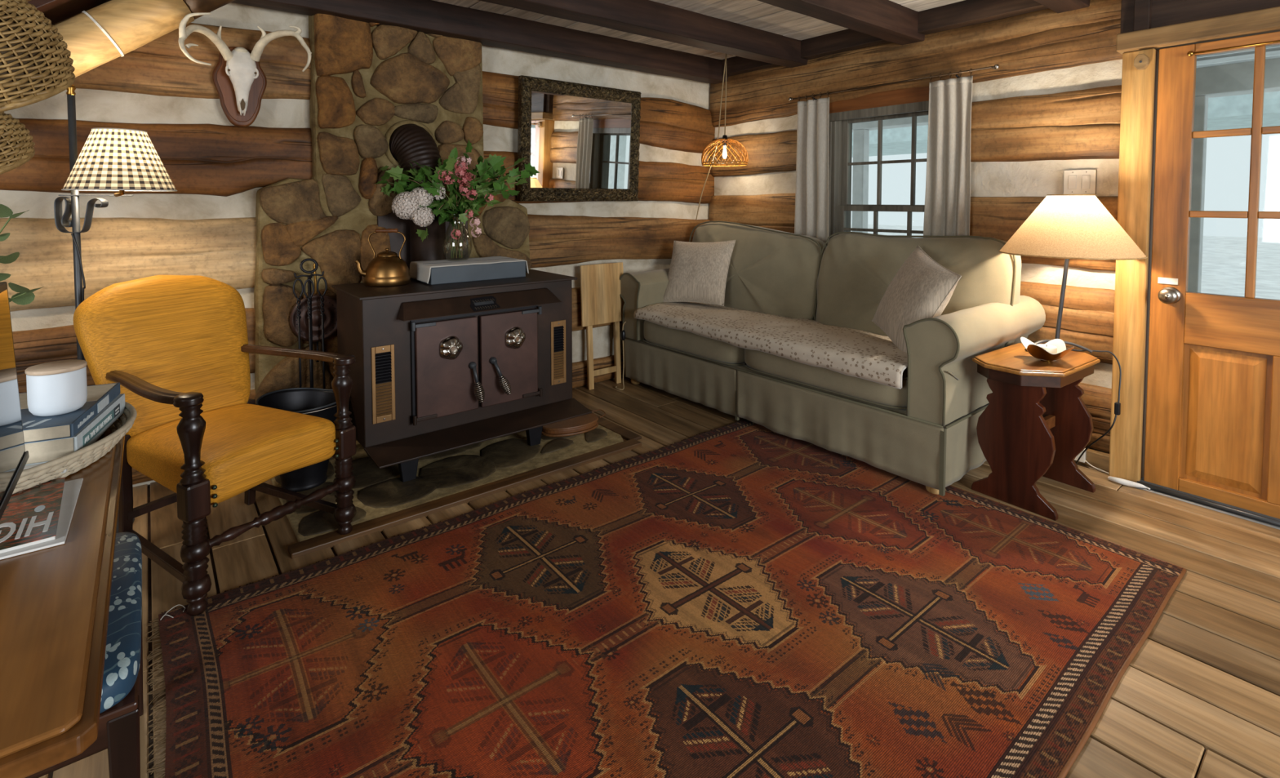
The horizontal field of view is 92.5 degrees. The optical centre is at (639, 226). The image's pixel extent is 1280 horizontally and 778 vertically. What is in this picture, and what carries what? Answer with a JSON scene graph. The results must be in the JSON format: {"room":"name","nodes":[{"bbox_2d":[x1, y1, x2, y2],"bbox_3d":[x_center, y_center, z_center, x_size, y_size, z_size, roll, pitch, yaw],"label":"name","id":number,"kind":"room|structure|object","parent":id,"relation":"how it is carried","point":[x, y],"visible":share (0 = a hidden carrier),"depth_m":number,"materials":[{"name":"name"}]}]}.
{"room":"log cabin living room","nodes":[
{"label":"log cabin living room","id":0,"kind":"room"},
{"bbox_2d":[0,0,715,486],"bbox_3d":[-1.756,-0.130,3.192,6.170,2.650,0.261,-2,3,-39],"label":"wall","id":1,"kind":"structure","parent":0,"point":[216,167],"depth_m":2.89,"materials":[{"name":"wood"}]},
{"bbox_2d":[27,0,235,77],"bbox_3d":[-2.771,-0.180,2.039,2.987,2.310,0.340,-2,3,-39],"label":"trim","id":2,"kind":"structure","parent":1,"relation":"attached to","point":[103,33],"depth_m":2.44,"materials":[{"name":"brown wood"}]},
{"bbox_2d":[177,13,311,127],"bbox_3d":[-1.783,-0.684,2.762,0.490,0.445,0.341,-2,3,-39],"label":"skull","id":3,"kind":"object","parent":1,"relation":"attached to","point":[238,77],"visible":1,"depth_m":2.81,"materials":[{"name":"white"}]},
{"bbox_2d":[289,263,337,362],"bbox_3d":[-1.593,0.428,3.022,0.236,0.489,0.030,-2,3,-39],"label":"pan","id":4,"kind":"object","parent":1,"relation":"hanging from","point":[330,307],"visible":0.8,"depth_m":3.01,"materials":[{"name":"metal"}]},
{"bbox_2d":[253,13,531,440],"bbox_3d":[-1.287,-0.029,3.399,1.505,2.330,0.213,-2,3,-39],"label":"stone chimney","id":5,"kind":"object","parent":1,"relation":"attached to","point":[369,81],"depth_m":3.15,"materials":[{"name":"stone"}]},
{"bbox_2d":[270,413,641,559],"bbox_3d":[-0.899,1.144,3.091,1.670,0.033,0.975,-2,3,-39],"label":"hearth","id":6,"kind":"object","parent":1,"relation":"attached to","point":[453,477],"depth_m":2.79,"materials":[{"name":"stone"}]},
{"bbox_2d":[255,387,337,492],"bbox_3d":[-1.486,0.943,2.710,0.365,0.407,0.325,-2,3,-39],"label":"bucket","id":7,"kind":"object","parent":6,"relation":"on","point":[315,402],"visible":0.52,"depth_m":2.72,"materials":[{"name":"black metal"}]},
{"bbox_2d":[293,257,324,387],"bbox_3d":[-1.589,0.645,2.962,0.150,0.981,0.150,-2,3,-39],"label":"tool","id":8,"kind":"object","parent":6,"relation":"on","point":[309,277],"visible":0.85,"depth_m":2.94,"materials":[{"name":"black metal"}]},
{"bbox_2d":[292,278,303,387],"bbox_3d":[-1.621,0.623,2.921,0.045,0.750,0.019,-1,3,-23],"label":"poker","id":9,"kind":"object","parent":8,"relation":"hanging from","point":[298,317],"visible":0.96,"depth_m":2.91,"materials":[{"name":"black metal"}]},
{"bbox_2d":[303,279,314,387],"bbox_3d":[-1.565,0.643,2.913,0.090,0.789,0.019,-2,3,-39],"label":"shovel","id":10,"kind":"object","parent":8,"relation":"hanging from","point":[309,317],"visible":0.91,"depth_m":2.90,"materials":[{"name":"black metal"}]},
{"bbox_2d":[316,276,327,388],"bbox_3d":[-1.542,0.595,2.984,0.068,0.699,0.068,-2,3,-39],"label":"brush","id":11,"kind":"object","parent":8,"relation":"hanging from","point":[322,314],"visible":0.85,"depth_m":2.98,"materials":[{"name":"black metal"}]},
{"bbox_2d":[331,124,591,482],"bbox_3d":[-0.945,0.289,3.147,1.085,1.681,0.876,-2,3,-39],"label":"wood stove","id":12,"kind":"object","parent":6,"relation":"on","point":[437,368],"visible":0.91,"depth_m":2.87,"materials":[{"name":"metal"}]},
{"bbox_2d":[355,228,410,287],"bbox_3d":[-1.230,0.147,2.980,0.210,0.272,0.208,1,3,22],"label":"kettle","id":13,"kind":"object","parent":12,"relation":"on","point":[388,268],"visible":1,"depth_m":2.92,"materials":[{"name":"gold metal"}]},
{"bbox_2d":[411,261,525,284],"bbox_3d":[-0.900,0.231,3.229,0.510,0.084,0.290,-2,3,-39],"label":"storage box","id":14,"kind":"object","parent":12,"relation":"on","point":[462,273],"visible":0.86,"depth_m":3.10,"materials":[{"name":"metal"}]},
{"bbox_2d":[408,256,528,283],"bbox_3d":[-0.898,0.223,3.224,0.546,0.085,0.293,-2,3,-39],"label":"lid","id":15,"kind":"object","parent":14,"relation":"on","point":[419,270],"visible":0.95,"depth_m":3.13,"materials":[{"name":"metal"}]},
{"bbox_3d":[-0.966,0.056,3.239,0.152,0.251,0.152,-2,3,-39],"label":"glass vase","id":16,"kind":"object","parent":15,"relation":"on","visible":0},
{"bbox_2d":[376,139,539,257],"bbox_3d":[-0.948,-0.145,3.212,0.847,0.626,0.289,0,2,0],"label":"bouquet","id":17,"kind":"object","parent":16,"relation":"in","point":[420,205],"visible":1,"depth_m":3.16,"materials":[{"name":"green plant"}]},
{"bbox_2d":[396,288,561,321],"bbox_3d":[-0.730,0.362,2.907,0.802,0.070,0.083,-2,3,-39],"label":"drawer","id":18,"kind":"object","parent":12,"relation":"attached to","point":[474,302],"depth_m":2.86,"materials":[{"name":"black metal"}]},
{"bbox_2d":[542,408,605,436],"bbox_3d":[-0.400,1.086,3.384,0.456,0.063,0.215,-1,3,-27],"label":"leather bellows","id":19,"kind":"object","parent":6,"relation":"on","point":[588,422],"visible":0.65,"depth_m":3.31,"materials":[{"name":"brown leather"}]},
{"bbox_2d":[516,75,641,201],"bbox_3d":[-0.370,-0.547,4.038,0.924,0.765,0.106,-2,3,-39],"label":"wall mirror","id":20,"kind":"object","parent":1,"relation":"attached to","point":[583,140],"visible":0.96,"depth_m":4.00,"materials":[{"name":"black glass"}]},
{"bbox_2d":[38,375,1279,777],"bbox_3d":[0.089,1.303,0.878,6.070,0.121,6.070,-2,3,-39],"label":"floor","id":21,"kind":"structure","parent":0,"point":[1200,697],"depth_m":2.01,"materials":[{"name":"brown wood"}]},
{"bbox_2d":[0,414,124,777],"bbox_3d":[-1.309,0.870,0.848,0.916,0.750,1.275,-2,3,-39],"label":"writing desk","id":22,"kind":"object","parent":21,"relation":"on","point":[55,601],"visible":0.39,"depth_m":0.75,"materials":[{"name":"brown wood"}]},
{"bbox_2d":[0,281,29,519],"bbox_3d":[-1.036,0.303,0.817,0.249,0.385,0.560,-2,3,-39],"label":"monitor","id":23,"kind":"object","parent":22,"relation":"on","point":[14,457],"visible":1,"depth_m":1.03,"materials":[{"name":"black plastic"}]},
{"bbox_2d":[0,478,83,559],"bbox_3d":[-1.021,0.485,1.016,0.125,0.004,0.275,-2,3,-38],"label":"magazine","id":24,"kind":"object","parent":22,"relation":"on","point":[72,488],"visible":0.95,"depth_m":1.01,"materials":[{"name":"white paper"}]},
{"bbox_2d":[0,476,65,553],"bbox_3d":[-1.037,0.479,1.011,0.120,0.008,0.264,-2,3,-41],"label":"magazine","id":25,"kind":"object","parent":24,"relation":"on","point":[30,517],"visible":0.99,"depth_m":1.01,"materials":[{"name":"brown paper"}]},
{"bbox_2d":[34,505,44,511],"bbox_3d":[-1.010,0.475,1.032,0.013,0.001,0.026,-2,3,-41],"label":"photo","id":26,"kind":"object","parent":25,"relation":"on","point":[37,508],"depth_m":1.03},
{"bbox_2d":[12,401,137,494],"bbox_3d":[-1.367,0.452,1.185,0.619,0.056,0.614,1,3,20],"label":"woven tray","id":27,"kind":"object","parent":22,"relation":"on","point":[78,460],"visible":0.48,"depth_m":1.17,"materials":[{"name":"brown wicker"}]},
{"bbox_2d":[22,424,111,473],"bbox_3d":[-1.236,0.450,1.226,0.214,0.020,0.274,-1,3,-27],"label":"paperback book","id":28,"kind":"object","parent":27,"relation":"on","point":[26,467],"visible":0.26,"depth_m":1.14,"materials":[{"name":"paper"}]},
{"bbox_2d":[24,393,125,465],"bbox_3d":[-1.225,0.417,1.253,0.205,0.042,0.289,-1,3,-26],"label":"paperback book","id":29,"kind":"object","parent":28,"relation":"on","point":[39,452],"visible":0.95,"depth_m":1.18,"materials":[{"name":"paper"}]},
{"bbox_2d":[18,382,119,443],"bbox_3d":[-1.232,0.383,1.245,0.209,0.026,0.294,-1,3,-27],"label":"paperback book","id":30,"kind":"object","parent":29,"relation":"on","point":[36,428],"visible":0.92,"depth_m":1.20,"materials":[{"name":"paper"}]},
{"bbox_2d":[24,360,87,416],"bbox_3d":[-1.163,0.324,1.225,0.090,0.093,0.090,-2,3,-39],"label":"candle jar","id":31,"kind":"object","parent":30,"relation":"on","point":[56,388],"visible":1,"depth_m":1.20,"materials":[{"name":"white ceramic"}]},
{"bbox_2d":[84,413,111,443],"bbox_3d":[-1.119,0.417,1.268,0.001,0.010,0.154,-1,3,-26],"label":"print","id":32,"kind":"object","parent":29,"relation":"on","point":[96,428],"depth_m":1.27},
{"bbox_3d":[-1.448,0.374,1.330,0.118,0.172,0.118,-2,3,-39],"label":"vase","id":33,"kind":"object","parent":27,"relation":"on","visible":0},
{"bbox_2d":[0,204,44,305],"bbox_3d":[-1.413,0.146,1.310,0.210,0.537,0.118,-2,3,-39],"label":"eucalyptus sprigs","id":34,"kind":"object","parent":33,"relation":"in","point":[25,296],"visible":0.89,"depth_m":1.33,"materials":[{"name":"green plant"}]},
{"bbox_2d":[31,532,143,777],"bbox_3d":[-1.210,0.990,1.188,0.390,0.482,0.629,-2,3,-39],"label":"upholstered stool","id":35,"kind":"object","parent":21,"relation":"on","point":[122,707],"visible":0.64,"depth_m":1.08,"materials":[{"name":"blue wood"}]},
{"bbox_2d":[53,84,177,533],"bbox_3d":[-2.044,0.323,2.356,0.448,1.716,0.369,-2,3,-39],"label":"floor lamp","id":36,"kind":"object","parent":21,"relation":"on","point":[121,160],"visible":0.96,"depth_m":2.30,"materials":[{"name":"beige fabric"}]},
{"bbox_2d":[114,190,124,196],"bbox_3d":[-2.010,-0.146,2.367,0.053,0.068,0.015,1,3,27],"label":"switch","id":37,"kind":"object","parent":36,"relation":"attached to","point":[122,193],"depth_m":2.36,"materials":[{"name":"gold metal"}]},
{"bbox_2d":[73,275,355,616],"bbox_3d":[-1.554,0.686,2.260,0.800,0.976,0.598,1,3,28],"label":"armchair","id":38,"kind":"object","parent":21,"relation":"on","point":[177,348],"visible":0.97,"depth_m":2.21,"materials":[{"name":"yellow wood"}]},
{"bbox_2d":[579,262,624,390],"bbox_3d":[-0.265,0.680,4.218,0.355,0.845,0.067,-2,3,-39],"label":"folding table","id":39,"kind":"object","parent":21,"relation":"on","point":[601,300],"visible":0.98,"depth_m":4.18,"materials":[{"name":"brown wood"}]},
{"bbox_2d":[614,321,626,390],"bbox_3d":[-0.127,0.878,4.157,0.085,0.454,0.067,-1,3,-17],"label":"cord","id":40,"kind":"object","parent":21,"relation":"on","point":[623,332],"visible":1,"depth_m":4.16,"materials":[{"name":"plastic"}]},
{"bbox_2d":[620,329,625,340],"bbox_3d":[-0.115,0.742,4.166,0.034,0.075,0.034,-2,3,-39],"label":"switch","id":41,"kind":"object","parent":40,"relation":"attached to","point":[623,333],"depth_m":4.15,"materials":[{"name":"black plastic"}]},
{"bbox_2d":[146,418,1186,777],"bbox_3d":[0.195,1.186,2.003,2.819,0.022,1.951,-2,3,-39],"label":"rug","id":42,"kind":"object","parent":21,"relation":"on","point":[744,598],"visible":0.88,"depth_m":1.77,"materials":[{"name":"fabric"}]},
{"bbox_2d":[619,221,1045,496],"bbox_3d":[0.925,0.561,3.672,0.892,1.129,2.346,-2,3,-39],"label":"sofa","id":43,"kind":"object","parent":21,"relation":"on","point":[924,432],"visible":0.7,"depth_m":3.18,"materials":[{"name":"fabric"}]},
{"bbox_2d":[644,320,745,364],"bbox_3d":[0.498,0.699,3.995,0.627,0.235,0.877,-2,3,-39],"label":"seat cushion","id":44,"kind":"object","parent":43,"relation":"on","point":[683,346],"depth_m":3.76,"materials":[{"name":"fabric"}]},
{"bbox_2d":[692,222,826,319],"bbox_3d":[0.750,0.306,4.224,0.333,0.653,1.176,-2,3,-39],"label":"cushion","id":45,"kind":"object","parent":43,"relation":"on","point":[774,272],"depth_m":3.97,"materials":[{"name":"fabric"}]},
{"bbox_2d":[633,302,907,389],"bbox_3d":[0.788,0.615,3.587,0.637,0.122,1.867,-2,3,-39],"label":"blanket","id":46,"kind":"object","parent":43,"relation":"on","point":[859,353],"visible":0.84,"depth_m":3.28,"materials":[{"name":"fabric"}]},
{"bbox_2d":[662,240,735,306],"bbox_3d":[0.400,0.315,4.247,0.517,0.446,0.254,2,3,35],"label":"throw pillow","id":47,"kind":"object","parent":46,"relation":"on","point":[698,272],"visible":1,"depth_m":4.17,"materials":[{"name":"fabric"}]},
{"bbox_2d":[871,244,961,352],"bbox_3d":[1.343,0.367,3.024,0.249,0.525,0.548,0,2,4],"label":"throw pillow","id":48,"kind":"object","parent":46,"relation":"on","point":[922,288],"visible":0.84,"depth_m":2.92,"materials":[{"name":"fabric"}]},
{"bbox_2d":[744,348,907,407],"bbox_3d":[1.094,0.727,3.273,0.627,0.223,0.987,-2,3,-39],"label":"seat cushion","id":49,"kind":"object","parent":43,"relation":"on","point":[820,384],"depth_m":3.03,"materials":[{"name":"fabric"}]},
{"bbox_2d":[815,233,1021,348],"bbox_3d":[1.459,0.359,3.366,0.325,0.624,1.085,-2,3,-39],"label":"cushion","id":50,"kind":"object","parent":43,"relation":"on","point":[854,272],"depth_m":3.37,"materials":[{"name":"fabric"}]},
{"bbox_2d":[971,342,1100,520],"bbox_3d":[1.726,0.867,2.679,0.580,0.600,0.340,-2,3,-36],"label":"side table","id":51,"kind":"object","parent":21,"relation":"on","point":[1034,424],"visible":0.97,"depth_m":2.59,"materials":[{"name":"brown wood"}]},
{"bbox_2d":[1020,337,1074,361],"bbox_3d":[1.722,0.529,2.598,0.166,0.080,0.166,1,3,15],"label":"bowl","id":52,"kind":"object","parent":51,"relation":"on","point":[1055,349],"visible":1,"depth_m":2.58,"materials":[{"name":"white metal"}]},
{"bbox_2d":[998,194,1147,463],"bbox_3d":[1.913,0.495,2.750,0.541,1.272,0.541,-2,3,-39],"label":"table lamp","id":53,"kind":"object","parent":51,"relation":"on","point":[1066,227],"visible":0.87,"depth_m":2.60,"materials":[{"name":"beige fabric"}]},
{"bbox_2d":[1114,401,1120,415],"bbox_3d":[2.099,0.802,2.694,0.022,0.054,0.020,-2,3,-39],"label":"switch","id":54,"kind":"object","parent":53,"relation":"attached to","point":[1117,405],"depth_m":2.69,"materials":[{"name":"black plastic"}]},
{"bbox_2d":[1107,475,1150,489],"bbox_3d":[2.188,1.151,2.746,0.036,0.028,0.151,-2,3,-43],"label":"power strip","id":55,"kind":"object","parent":21,"relation":"on","point":[1121,481],"visible":1,"depth_m":2.74,"materials":[{"name":"white plastic"}]},
{"bbox_2d":[231,0,1090,84],"bbox_3d":[0.134,-1.076,0.801,6.170,0.258,6.050,-2,3,-39],"label":"ceiling","id":56,"kind":"structure","parent":0,"point":[691,40],"depth_m":3.45,"materials":[{"name":"brown wood"}]},
{"bbox_2d":[0,0,75,112],"bbox_3d":[-1.694,-0.688,1.530,0.398,0.875,0.402,0,2,-8],"label":"pendant lamp","id":57,"kind":"object","parent":56,"relation":"hanging from","point":[36,64],"visible":1,"depth_m":1.52,"materials":[{"name":"wicker"}]},
{"bbox_2d":[0,111,35,174],"bbox_3d":[-1.715,-0.202,1.550,0.267,0.215,0.259,-1,3,-20],"label":"wicker basket","id":58,"kind":"object","parent":57,"relation":"hanging from","point":[16,144],"visible":1,"depth_m":1.56,"materials":[{"name":"beige wicker"}]},
{"bbox_2d":[695,53,748,219],"bbox_3d":[0.616,-0.651,4.451,0.339,1.216,0.339,-2,3,-39],"label":"pendant lamp","id":59,"kind":"object","parent":56,"relation":"hanging from","point":[724,140],"visible":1,"depth_m":4.43,"materials":[{"name":"brown wicker"}]},
{"bbox_2d":[708,0,1122,452],"bbox_3d":[2.472,-0.110,2.724,0.250,2.650,6.050,-2,3,-39],"label":"wall","id":60,"kind":"structure","parent":0,"point":[1051,106],"depth_m":3.20,"materials":[{"name":"wood"}]},
{"bbox_2d":[828,86,928,240],"bbox_3d":[1.594,-0.305,3.828,0.225,1.045,0.910,-2,3,-39],"label":"window","id":61,"kind":"structure","parent":60,"relation":"in","point":[913,102],"depth_m":3.91,"materials":[{"name":"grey wood"}]},
{"bbox_2d":[788,64,999,101],"bbox_3d":[1.474,-0.845,3.723,0.105,0.040,1.337,-2,3,-39],"label":"curtain rod","id":62,"kind":"object","parent":60,"relation":"attached to","point":[996,67],"visible":0.94,"depth_m":3.58,"materials":[{"name":"brown metal"}]},
{"bbox_2d":[794,91,829,245],"bbox_3d":[1.150,-0.329,4.089,0.046,1.101,0.273,-2,3,-39],"label":"curtain","id":63,"kind":"object","parent":62,"relation":"hanging from","point":[812,170],"visible":0.9,"depth_m":4.08,"materials":[{"name":"fabric"}]},
{"bbox_2d":[923,68,973,235],"bbox_3d":[1.706,-0.300,3.397,0.039,1.102,0.256,-2,3,-39],"label":"curtain","id":64,"kind":"object","parent":62,"relation":"hanging from","point":[947,211],"visible":0.84,"depth_m":3.38,"materials":[{"name":"fabric"}]},
{"bbox_2d":[1063,168,1096,194],"bbox_3d":[2.142,-0.215,2.988,0.016,0.120,0.132,-2,3,-39],"label":"switch plate","id":65,"kind":"object","parent":60,"relation":"attached to","point":[1075,181],"visible":0.96,"depth_m":2.98,"materials":[{"name":"white plastic"}]},
{"bbox_2d":[1074,448,1108,473],"bbox_3d":[2.147,1.113,2.935,0.031,0.082,0.187,-2,3,-36],"label":"phone jack","id":66,"kind":"object","parent":60,"relation":"attached to","point":[1082,459],"visible":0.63,"depth_m":2.94,"materials":[{"name":"white plastic"}]},
{"bbox_2d":[1074,446,1109,471],"bbox_3d":[1.416,1.078,3.929,0.070,0.074,2.650,-2,3,-39],"label":"baseboard","id":67,"kind":"structure","parent":60,"relation":"attached to","point":[1100,459],"depth_m":2.93,"materials":[{"name":"brown wood"}]},
{"bbox_2d":[1108,48,1159,482],"bbox_3d":[2.554,0.207,2.420,0.199,1.942,1.072,-2,3,-39],"label":"trim","id":68,"kind":"structure","parent":60,"relation":"attached to","point":[1140,75],"depth_m":2.75,"materials":[{"name":"brown wood"}]},
{"bbox_2d":[1115,0,1279,54],"bbox_3d":[2.567,-0.968,2.354,0.200,0.406,1.150,-2,3,-39],"label":"trim","id":69,"kind":"structure","parent":60,"relation":"attached to","point":[1157,24],"depth_m":2.58,"materials":[{"name":"brown wood"}]},
{"bbox_2d":[1136,476,1279,529],"bbox_3d":[2.563,1.163,2.466,0.219,0.027,0.860,-2,3,-39],"label":"trim","id":70,"kind":"structure","parent":60,"relation":"attached to","point":[1249,515],"depth_m":2.54,"materials":[{"name":"metal"}]},
{"bbox_2d":[1143,31,1279,519],"bbox_3d":[2.507,0.201,2.386,0.115,1.917,0.817,-2,3,-39],"label":"door","id":71,"kind":"structure","parent":60,"relation":"in","point":[1212,429],"depth_m":2.59,"materials":[{"name":"brown wood"}]},
{"label":"outside","id":72,"kind":"structure","parent":0,"visible":0},
{"bbox_2d":[850,224,1279,299],"bbox_3d":[14.668,1.082,18.282,34.300,0.250,38.000,-2,3,-39],"label":"water","id":73,"kind":"structure","parent":72,"point":[1224,258],"depth_m":16.61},
{"bbox_2d":[851,91,1279,157],"bbox_3d":[7.516,-0.067,7.013,2.500,3.000,13.500,-2,3,-39],"label":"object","id":74,"kind":"object","parent":73,"relation":"on","point":[1233,112],"visible":0.02,"depth_m":7.06,"materials":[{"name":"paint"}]},
{"bbox_3d":[3.066,1.295,3.809,1.920,0.150,10.000,-2,3,-39],"label":"floor","id":75,"kind":"structure","parent":0,"visible":0},
{"bbox_2d":[851,44,1279,293],"bbox_3d":[3.111,-0.020,3.789,2.035,2.480,10.000,-2,3,-39],"label":"porch roof","id":76,"kind":"structure","parent":75,"relation":"on","point":[1232,77],"depth_m":3.84,"materials":[{"name":"paint"}]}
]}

